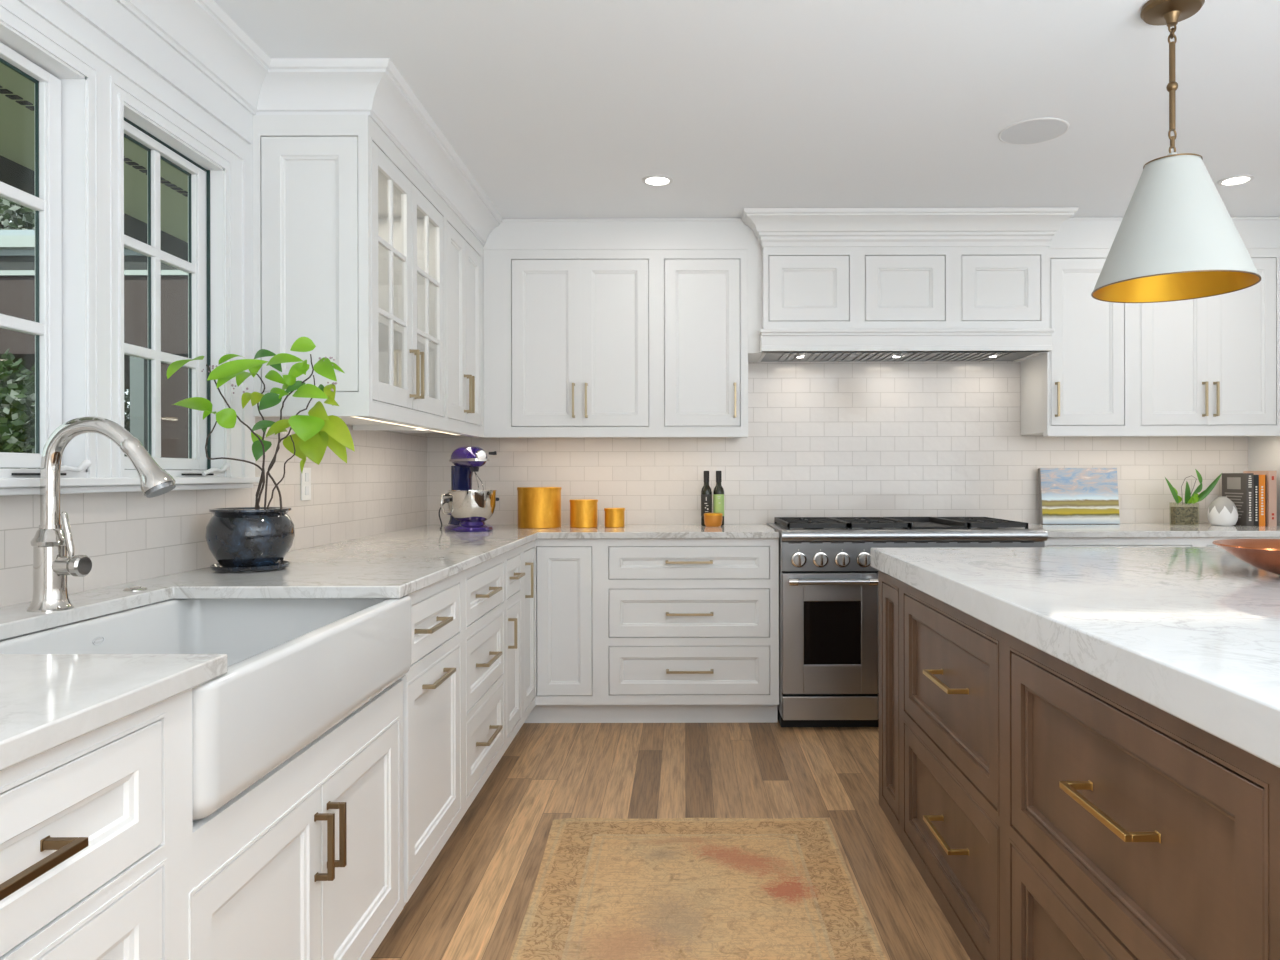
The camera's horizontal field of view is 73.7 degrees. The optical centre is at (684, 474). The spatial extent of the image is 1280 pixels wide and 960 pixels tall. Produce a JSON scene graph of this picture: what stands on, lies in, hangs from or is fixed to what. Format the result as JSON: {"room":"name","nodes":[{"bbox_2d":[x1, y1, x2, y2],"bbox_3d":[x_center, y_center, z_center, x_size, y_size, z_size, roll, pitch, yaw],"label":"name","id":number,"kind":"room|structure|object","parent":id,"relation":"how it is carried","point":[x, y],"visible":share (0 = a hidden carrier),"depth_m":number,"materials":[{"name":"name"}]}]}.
{"room":"kitchen","nodes":[
{"label":"kitchen","id":0,"kind":"room"},
{"bbox_2d":[0,417,427,639],"bbox_3d":[-1.429,-0.050,0.318,0.058,2.475,8.636,0,0,0],"label":"wall","id":1,"kind":"structure","parent":0,"point":[381,488],"depth_m":2.50,"materials":[{"name":"white tile"}]},
{"bbox_2d":[0,20,91,474],"bbox_3d":[-1.398,-0.452,1.716,0.127,0.910,0.462,0,0,0],"label":"window","id":2,"kind":"structure","parent":1,"relation":"in","point":[59,202],"depth_m":1.91,"materials":[{"name":"white paint"}]},
{"bbox_2d":[0,62,187,261],"bbox_3d":[-2.163,-1.270,2.425,1.400,0.200,6.850,0,0,0],"label":"eave","id":3,"kind":"object","parent":1,"relation":"attached to","point":[17,135],"visible":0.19,"depth_m":3.62,"materials":[{"name":"green paint"}]},
{"bbox_2d":[0,0,251,477],"bbox_3d":[-1.369,-0.524,-0.600,0.020,1.063,6.600,0,0,0],"label":"trim","id":4,"kind":"structure","parent":1,"relation":"attached to","point":[110,85],"depth_m":2.04,"materials":[{"name":"white paint"}]},
{"bbox_2d":[0,477,259,495],"bbox_3d":[-1.369,0.023,-0.600,0.062,0.035,6.600,0,0,0],"label":"trim","id":5,"kind":"structure","parent":1,"relation":"attached to","point":[8,486],"depth_m":2.00,"materials":[{"name":"white paint"}]},
{"bbox_2d":[31,0,254,483],"bbox_3d":[-1.390,-0.630,-0.608,0.022,1.315,6.685,0,0,0],"label":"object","id":6,"kind":"structure","parent":1,"relation":"attached to","point":[109,14],"depth_m":2.31,"materials":[{"name":"white paint"}]},
{"bbox_2d":[124,103,229,475],"bbox_3d":[-1.398,-0.452,2.299,0.127,0.910,0.462,0,0,0],"label":"window","id":7,"kind":"structure","parent":1,"relation":"in","point":[205,266],"depth_m":2.47,"materials":[{"name":"white paint"}]},
{"bbox_2d":[301,468,310,500],"bbox_3d":[-1.395,0.033,3.143,0.009,0.120,0.075,0,0,0],"label":"wall outlet","id":8,"kind":"object","parent":1,"relation":"attached to","point":[306,474],"visible":0.91,"depth_m":3.13,"materials":[{"name":"white plastic"}]},
{"bbox_2d":[305,473,308,481],"bbox_3d":[-1.392,0.008,3.143,0.003,0.032,0.029,0,0,0],"label":"socket","id":9,"kind":"object","parent":8,"relation":"attached to","point":[306,474],"depth_m":3.14,"materials":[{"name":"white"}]},
{"bbox_2d":[305,486,308,494],"bbox_3d":[-1.392,0.058,3.143,0.003,0.032,0.029,0,0,0],"label":"socket","id":10,"kind":"object","parent":8,"relation":"attached to","point":[306,487],"depth_m":3.14,"materials":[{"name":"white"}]},
{"bbox_2d":[115,0,502,245],"bbox_3d":[-1.147,-1.219,0.192,0.467,0.137,8.184,0,0,0],"label":"trim","id":11,"kind":"structure","parent":1,"relation":"attached to","point":[201,32],"depth_m":2.69,"materials":[{"name":"white paint"}]},
{"bbox_2d":[253,115,445,429],"bbox_3d":[-1.188,-0.737,3.164,0.422,1.097,0.879,0,0,0],"label":"upper cabinet","id":12,"kind":"object","parent":1,"relation":"attached to","point":[349,236],"visible":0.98,"depth_m":2.74,"materials":[{"name":"white paint"}]},
{"bbox_2d":[378,323,432,351],"bbox_3d":[-1.218,-0.522,3.171,0.334,0.008,0.829,0,0,0],"label":"shelf","id":13,"kind":"object","parent":12,"relation":"attached to","point":[382,328],"depth_m":3.31,"materials":[{"name":"white glass"}]},
{"bbox_2d":[355,417,457,434],"bbox_3d":[-1.105,-0.203,3.525,0.050,0.014,1.350,0,0,0],"label":"light","id":14,"kind":"object","parent":12,"relation":"attached to","point":[355,417],"visible":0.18,"depth_m":3.31,"materials":[{"name":"white plastic"}]},
{"bbox_2d":[389,203,483,436],"bbox_3d":[-1.188,-0.737,3.944,0.422,1.097,0.680,0,0,0],"label":"upper cabinet","id":15,"kind":"object","parent":1,"relation":"attached to","point":[463,250],"visible":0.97,"depth_m":3.90,"materials":[{"name":"white paint"}]},
{"bbox_2d":[370,718,970,959],"bbox_3d":[1.603,1.242,0.375,6.300,0.120,8.850,0,0,0],"label":"floor","id":16,"kind":"structure","parent":0,"point":[472,902],"depth_m":3.05,"materials":[{"name":"brown wood"}]},
{"bbox_2d":[0,694,178,959],"bbox_3d":[-1.028,0.743,0.843,0.720,0.888,0.686,0,0,0],"label":"base cabinet","id":17,"kind":"object","parent":16,"relation":"on","point":[89,822],"visible":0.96,"depth_m":1.02,"materials":[{"name":"white paint"}]},
{"bbox_2d":[178,680,403,959],"bbox_3d":[-1.028,0.743,1.658,0.720,0.888,0.944,0,0,0],"label":"base cabinet","id":18,"kind":"object","parent":16,"relation":"on","point":[305,862],"visible":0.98,"depth_m":1.59,"materials":[{"name":"white paint"}]},
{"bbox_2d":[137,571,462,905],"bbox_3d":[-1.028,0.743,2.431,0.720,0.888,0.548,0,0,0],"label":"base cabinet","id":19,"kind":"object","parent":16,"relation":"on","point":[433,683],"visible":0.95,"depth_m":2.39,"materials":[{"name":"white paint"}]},
{"bbox_2d":[463,553,504,815],"bbox_3d":[-1.028,0.743,3.020,0.720,0.888,0.630,0,0,0],"label":"base cabinet","id":20,"kind":"object","parent":16,"relation":"on","point":[483,583],"visible":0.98,"depth_m":2.97,"materials":[{"name":"white paint"}]},
{"bbox_2d":[505,546,524,750],"bbox_3d":[-1.028,0.743,3.513,0.720,0.888,0.355,0,0,0],"label":"base cabinet","id":21,"kind":"object","parent":16,"relation":"on","point":[513,558],"visible":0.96,"depth_m":3.51,"materials":[{"name":"white paint"}]},
{"bbox_2d":[522,539,601,723],"bbox_3d":[-0.893,0.743,4.155,0.990,0.888,0.930,0,0,0],"label":"base cabinet","id":22,"kind":"object","parent":16,"relation":"on","point":[561,580],"visible":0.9,"depth_m":4.01,"materials":[{"name":"white paint"}]},
{"bbox_2d":[600,538,778,722],"bbox_3d":[0.022,0.741,4.298,0.840,0.888,0.645,0,0,0],"label":"base cabinet","id":23,"kind":"object","parent":16,"relation":"on","point":[689,628],"visible":1,"depth_m":4.01,"materials":[{"name":"white paint"}]},
{"bbox_2d":[510,818,886,959],"bbox_3d":[0.032,1.180,1.930,0.968,0.008,2.040,0,0,0],"label":"runner rug","id":24,"kind":"object","parent":16,"relation":"on","point":[605,888],"visible":1,"depth_m":2.39,"materials":[{"name":"fabric"}]},
{"bbox_2d":[767,517,1047,726],"bbox_3d":[1.056,0.704,4.246,1.220,0.958,0.776,0,0,0],"label":"range","id":25,"kind":"object","parent":16,"relation":"on","point":[829,665],"visible":0.54,"depth_m":3.93,"materials":[{"name":"silver"}]},
{"bbox_2d":[767,523,1029,535],"bbox_3d":[1.055,0.272,4.312,1.220,0.027,0.644,0,0,0],"label":"cooktop","id":26,"kind":"object","parent":25,"relation":"in","point":[777,526],"depth_m":4.01,"materials":[{"name":"silver metal"}]},
{"bbox_2d":[878,570,1279,959],"bbox_3d":[1.472,0.758,1.710,1.620,0.848,2.720,0,0,0],"label":"kitchen island","id":27,"kind":"object","parent":16,"relation":"on","point":[1048,810],"visible":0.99,"depth_m":1.62,"materials":[{"name":"brown wood"}]},
{"bbox_2d":[870,547,1279,767],"bbox_3d":[1.504,0.299,1.715,1.653,0.070,2.810,0,0,0],"label":"island countertop","id":28,"kind":"structure","parent":27,"relation":"on","point":[1192,634],"depth_m":1.67,"materials":[{"name":"stone"}]},
{"bbox_2d":[1212,539,1279,574],"bbox_3d":[1.601,0.222,2.200,0.410,0.084,0.410,0,0,0],"label":"copper bowl","id":29,"kind":"object","parent":28,"relation":"on","point":[1262,554],"visible":1,"depth_m":2.19,"materials":[{"name":"brown"}]},
{"bbox_2d":[1045,537,1199,546],"bbox_3d":[2.046,0.737,4.298,0.750,0.888,0.645,0,0,0],"label":"base cabinet","id":30,"kind":"object","parent":16,"relation":"on","point":[1177,541],"visible":0.02,"depth_m":4.01,"materials":[{"name":"white paint"}]},
{"bbox_2d":[1028,523,1279,537],"bbox_3d":[2.364,0.277,4.310,1.391,0.030,0.650,0,0,0],"label":"countertop","id":31,"kind":"structure","parent":30,"relation":"on","point":[1122,530],"depth_m":4.03,"materials":[{"name":"stone"}]},
{"bbox_2d":[1038,468,1119,523],"bbox_3d":[2.112,0.113,4.579,0.410,0.301,0.067,0,0,0],"label":"landscape painting","id":32,"kind":"object","parent":31,"relation":"on","point":[1066,495],"visible":0.96,"depth_m":4.56,"materials":[{"name":"multicoloured fabric"}]},
{"bbox_2d":[1165,469,1221,523],"bbox_3d":[2.638,0.114,4.442,0.300,0.295,0.077,0,0,0],"label":"potted plant","id":33,"kind":"object","parent":31,"relation":"on","point":[1179,515],"visible":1,"depth_m":4.43,"materials":[{"name":"green plant"}]},
{"bbox_2d":[1207,496,1237,525],"bbox_3d":[2.785,0.186,4.420,0.138,0.150,0.138,0,0,0],"label":"vase","id":34,"kind":"object","parent":31,"relation":"on","point":[1222,511],"visible":1,"depth_m":4.37,"materials":[{"name":"white ceramic"}]},
{"bbox_2d":[1222,473,1253,525],"bbox_3d":[2.888,0.126,4.460,0.037,0.270,0.201,0,0,0],"label":"book","id":35,"kind":"object","parent":31,"relation":"on","point":[1238,487],"visible":0.88,"depth_m":4.40,"materials":[{"name":"grey paper"}]},
{"bbox_2d":[1225,477,1242,517],"bbox_3d":[2.870,0.117,4.460,0.002,0.211,0.150,0,0,0],"label":"print","id":36,"kind":"object","parent":35,"relation":"attached to","point":[1233,485],"depth_m":4.44,"materials":[{"name":"grey paper"}]},
{"bbox_2d":[1248,476,1251,520],"bbox_3d":[2.888,0.119,4.360,0.016,0.232,0.002,0,0,0],"label":"print","id":37,"kind":"object","parent":35,"relation":"attached to","point":[1249,477],"depth_m":4.36,"materials":[{"name":"white"}]},
{"bbox_2d":[1254,475,1258,525],"bbox_3d":[2.921,0.130,4.455,0.026,0.262,0.191,0,0,0],"label":"book","id":38,"kind":"object","parent":31,"relation":"on","point":[1256,477],"visible":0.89,"depth_m":4.36,"materials":[{"name":"black paper"}]},
{"bbox_2d":[1243,471,1276,525],"bbox_3d":[2.998,0.120,4.450,0.038,0.282,0.201,0,0,0],"label":"book","id":39,"kind":"object","parent":31,"relation":"on","point":[1271,476],"visible":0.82,"depth_m":4.35,"materials":[{"name":"pink paper"}]},
{"bbox_2d":[1259,475,1264,525],"bbox_3d":[2.950,0.130,4.455,0.032,0.262,0.191,0,0,0],"label":"book","id":40,"kind":"object","parent":31,"relation":"on","point":[1261,477],"visible":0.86,"depth_m":4.36,"materials":[{"name":"orange paper"}]},
{"bbox_2d":[1261,486,1263,514],"bbox_3d":[2.950,0.131,4.360,0.012,0.148,0.002,0,0,0],"label":"print","id":41,"kind":"object","parent":40,"relation":"attached to","point":[1262,487],"depth_m":4.36,"materials":[{"name":"white"}]},
{"bbox_2d":[1265,475,1265,525],"bbox_3d":[2.973,0.130,4.465,0.010,0.262,0.190,0,0,0],"label":"book","id":42,"kind":"object","parent":31,"relation":"on","point":[1265,475],"visible":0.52,"depth_m":4.37,"materials":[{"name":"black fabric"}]},
{"bbox_2d":[1200,537,1279,546],"bbox_3d":[2.740,0.736,4.298,0.638,0.888,0.645,0,0,0],"label":"base cabinet","id":43,"kind":"object","parent":16,"relation":"on","point":[1204,541],"visible":0.02,"depth_m":4.01,"materials":[{"name":"white paint"}]},
{"bbox_3d":[-1.028,0.743,0.125,0.720,0.888,0.750,0,0,0],"label":"base cabinet","id":44,"kind":"object","parent":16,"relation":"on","visible":0},
{"bbox_2d":[0,524,778,770],"bbox_3d":[-0.478,0.283,2.183,1.840,0.030,4.905,0,0,0],"label":"countertop","id":45,"kind":"structure","parent":44,"relation":"on","point":[48,701],"depth_m":2.01,"materials":[{"name":"stone"}]},
{"bbox_2d":[27,416,175,611],"bbox_3d":[-1.169,0.076,1.712,0.285,0.387,0.076,0,0,0],"label":"faucet","id":46,"kind":"object","parent":45,"relation":"on","point":[51,543],"visible":1,"depth_m":1.70,"materials":[{"name":"silver metal"}]},
{"bbox_2d":[123,586,146,590],"bbox_3d":[-1.289,0.266,2.000,0.048,0.008,0.048,0,0,0],"label":"button","id":47,"kind":"object","parent":45,"relation":"on","point":[134,588],"visible":1,"depth_m":1.99,"materials":[{"name":"silver metal"}]},
{"bbox_2d":[0,595,410,819],"bbox_3d":[-0.968,0.405,1.687,0.572,0.210,0.930,0,0,0],"label":"farmhouse sink","id":48,"kind":"object","parent":45,"relation":"in","point":[297,668],"visible":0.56,"depth_m":1.69,"materials":[{"name":"white"}]},
{"bbox_2d":[167,337,354,572],"bbox_3d":[-1.196,-0.058,2.360,0.439,0.655,0.396,0,0,-36],"label":"potted plant","id":49,"kind":"object","parent":45,"relation":"on","point":[257,538],"visible":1,"depth_m":2.36,"materials":[{"name":"green plant"}]},
{"bbox_2d":[439,446,498,531],"bbox_3d":[-1.052,0.065,4.161,0.283,0.409,0.350,0,0,-17],"label":"stand mixer","id":50,"kind":"object","parent":45,"relation":"on","point":[469,509],"visible":1,"depth_m":4.05,"materials":[{"name":"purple metal"}]},
{"bbox_2d":[440,490,498,524],"bbox_3d":[-1.041,0.157,4.136,0.261,0.165,0.268,0,0,0],"label":"bowl","id":51,"kind":"object","parent":50,"relation":"on","point":[466,507],"depth_m":4.04,"materials":[{"name":"silver metal"}]},
{"bbox_2d":[517,487,561,528],"bbox_3d":[-0.748,0.166,4.380,0.226,0.206,0.226,0,0,0],"label":"canister","id":52,"kind":"object","parent":45,"relation":"on","point":[538,507],"visible":1,"depth_m":4.28,"materials":[{"name":"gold metal"}]},
{"bbox_2d":[569,499,597,527],"bbox_3d":[-0.520,0.197,4.380,0.146,0.142,0.146,0,0,0],"label":"canister","id":53,"kind":"object","parent":45,"relation":"on","point":[583,512],"visible":1,"depth_m":4.32,"materials":[{"name":"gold metal"}]},
{"bbox_2d":[604,508,624,527],"bbox_3d":[-0.361,0.219,4.380,0.108,0.098,0.108,0,0,0],"label":"canister","id":54,"kind":"object","parent":45,"relation":"on","point":[614,517],"visible":1,"depth_m":4.33,"materials":[{"name":"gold metal"}]},
{"bbox_2d":[701,471,711,525],"bbox_3d":[0.113,0.122,4.499,0.058,0.289,0.059,0,0,0],"label":"bottle","id":55,"kind":"object","parent":45,"relation":"on","point":[706,492],"visible":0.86,"depth_m":4.48,"materials":[{"name":"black glass"}]},
{"bbox_2d":[704,513,722,526],"bbox_3d":[0.146,0.232,4.425,0.098,0.069,0.098,0,0,0],"label":"bowl","id":56,"kind":"object","parent":45,"relation":"on","point":[710,519],"visible":1,"depth_m":4.38,"materials":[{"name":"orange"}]},
{"bbox_2d":[713,471,723,525],"bbox_3d":[0.178,0.122,4.499,0.058,0.289,0.059,0,0,0],"label":"bottle","id":57,"kind":"object","parent":45,"relation":"on","point":[718,493],"visible":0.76,"depth_m":4.48,"materials":[{"name":"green glass"}]},
{"bbox_2d":[213,0,1279,218],"bbox_3d":[1.597,-1.343,0.375,6.300,0.100,8.850,0,0,0],"label":"ceiling","id":58,"kind":"structure","parent":0,"point":[554,108],"depth_m":2.87,"materials":[{"name":"white paint"}]},
{"bbox_2d":[642,175,672,185],"bbox_3d":[-0.121,-1.286,3.730,0.136,0.006,0.136,0,0,0],"label":"recessed light","id":59,"kind":"object","parent":58,"relation":"in","point":[652,180],"visible":1,"depth_m":3.73,"materials":[{"name":"white plastic"}]},
{"bbox_2d":[998,118,1069,144],"bbox_3d":[1.310,-1.290,3.208,0.248,0.005,0.248,0,0,0],"label":"ceiling speaker","id":60,"kind":"object","parent":58,"relation":"attached to","point":[1037,130],"visible":1,"depth_m":3.20,"materials":[{"name":"white plastic"}]},
{"bbox_2d":[1091,0,1260,302],"bbox_3d":[1.337,-0.902,2.340,0.404,0.780,0.404,0,0,0],"label":"pendant lamp","id":61,"kind":"object","parent":58,"relation":"hanging from","point":[1176,239],"visible":1,"depth_m":2.27,"materials":[{"name":"white metal"}]},
{"bbox_2d":[1218,175,1254,185],"bbox_3d":[2.417,-1.292,3.743,0.136,0.006,0.136,0,0,0],"label":"recessed light","id":62,"kind":"object","parent":58,"relation":"in","point":[1237,179],"visible":1,"depth_m":3.74,"materials":[{"name":"white plastic"}]},
{"bbox_2d":[427,246,1247,524],"bbox_3d":[1.600,-0.056,4.711,6.300,2.475,0.150,0,0,0],"label":"wall","id":63,"kind":"structure","parent":0,"point":[839,438],"depth_m":4.64,"materials":[{"name":"white tile"}]},
{"bbox_2d":[483,218,656,437],"bbox_3d":[-0.577,-0.738,4.441,0.869,1.097,0.380,0,0,0],"label":"upper cabinet","id":64,"kind":"object","parent":63,"relation":"attached to","point":[570,304],"visible":0.98,"depth_m":4.29,"materials":[{"name":"white paint"}]},
{"bbox_2d":[656,218,747,436],"bbox_3d":[0.087,-0.740,4.441,0.459,1.097,0.380,0,0,0],"label":"upper cabinet","id":65,"kind":"object","parent":63,"relation":"attached to","point":[702,263],"visible":0.97,"depth_m":4.29,"materials":[{"name":"white paint"}]},
{"bbox_2d":[741,207,1078,362],"bbox_3d":[1.093,-0.951,4.376,1.620,0.679,0.518,0,0,0],"label":"range hood","id":66,"kind":"object","parent":63,"relation":"attached to","point":[825,284],"visible":1,"depth_m":4.22,"materials":[{"name":"white paint"}]},
{"bbox_2d":[1020,217,1133,436],"bbox_3d":[2.035,-0.744,4.441,0.429,1.097,0.380,0,0,0],"label":"upper cabinet","id":67,"kind":"object","parent":63,"relation":"attached to","point":[1081,387],"visible":0.89,"depth_m":4.29,"materials":[{"name":"white paint"}]},
{"bbox_2d":[1133,217,1279,435],"bbox_3d":[2.653,-0.745,4.441,0.807,1.097,0.380,0,0,0],"label":"upper cabinet","id":68,"kind":"object","parent":63,"relation":"attached to","point":[1207,366],"visible":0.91,"depth_m":4.29,"materials":[{"name":"white paint"}]},
{"bbox_2d":[1248,436,1279,525],"bbox_3d":[3.120,-0.059,4.218,0.120,2.475,0.836,0,0,0],"label":"wall","id":69,"kind":"structure","parent":0,"point":[1263,451],"depth_m":4.49,"materials":[{"name":"white paint"}]},
{"label":"outside","id":70,"kind":"structure","parent":0,"visible":0},
{"bbox_3d":[-8.796,1.753,6.000,14.400,0.100,20.000,0,0,0],"label":"ground","id":71,"kind":"structure","parent":70,"visible":0},
{"bbox_2d":[0,197,34,229],"bbox_3d":[-8.505,-1.831,10.499,6.454,7.071,2.575,0,0,-4],"label":"tree","id":72,"kind":"object","parent":71,"relation":"on","point":[25,218],"visible":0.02,"depth_m":9.60,"materials":[{"name":"green plant"}]},
{"bbox_2d":[0,349,135,469],"bbox_3d":[-4.387,0.433,5.095,2.349,2.488,1.014,0,0,4],"label":"bush","id":73,"kind":"object","parent":71,"relation":"on","point":[22,440],"visible":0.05,"depth_m":5.00,"materials":[{"name":"green plant"}]},
{"bbox_2d":[0,389,160,469],"bbox_3d":[-6.886,0.300,9.389,4.932,3.472,1.226,0,0,0],"label":"tree","id":74,"kind":"object","parent":71,"relation":"on","point":[126,397],"visible":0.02,"depth_m":9.17,"materials":[{"name":"green plant"}]},
{"bbox_2d":[0,230,187,457],"bbox_3d":[-5.450,-0.014,7.265,7.100,3.420,2.670,0,0,0],"label":"house","id":75,"kind":"structure","parent":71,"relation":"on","point":[17,247],"depth_m":6.03,"materials":[{"name":"grey"}]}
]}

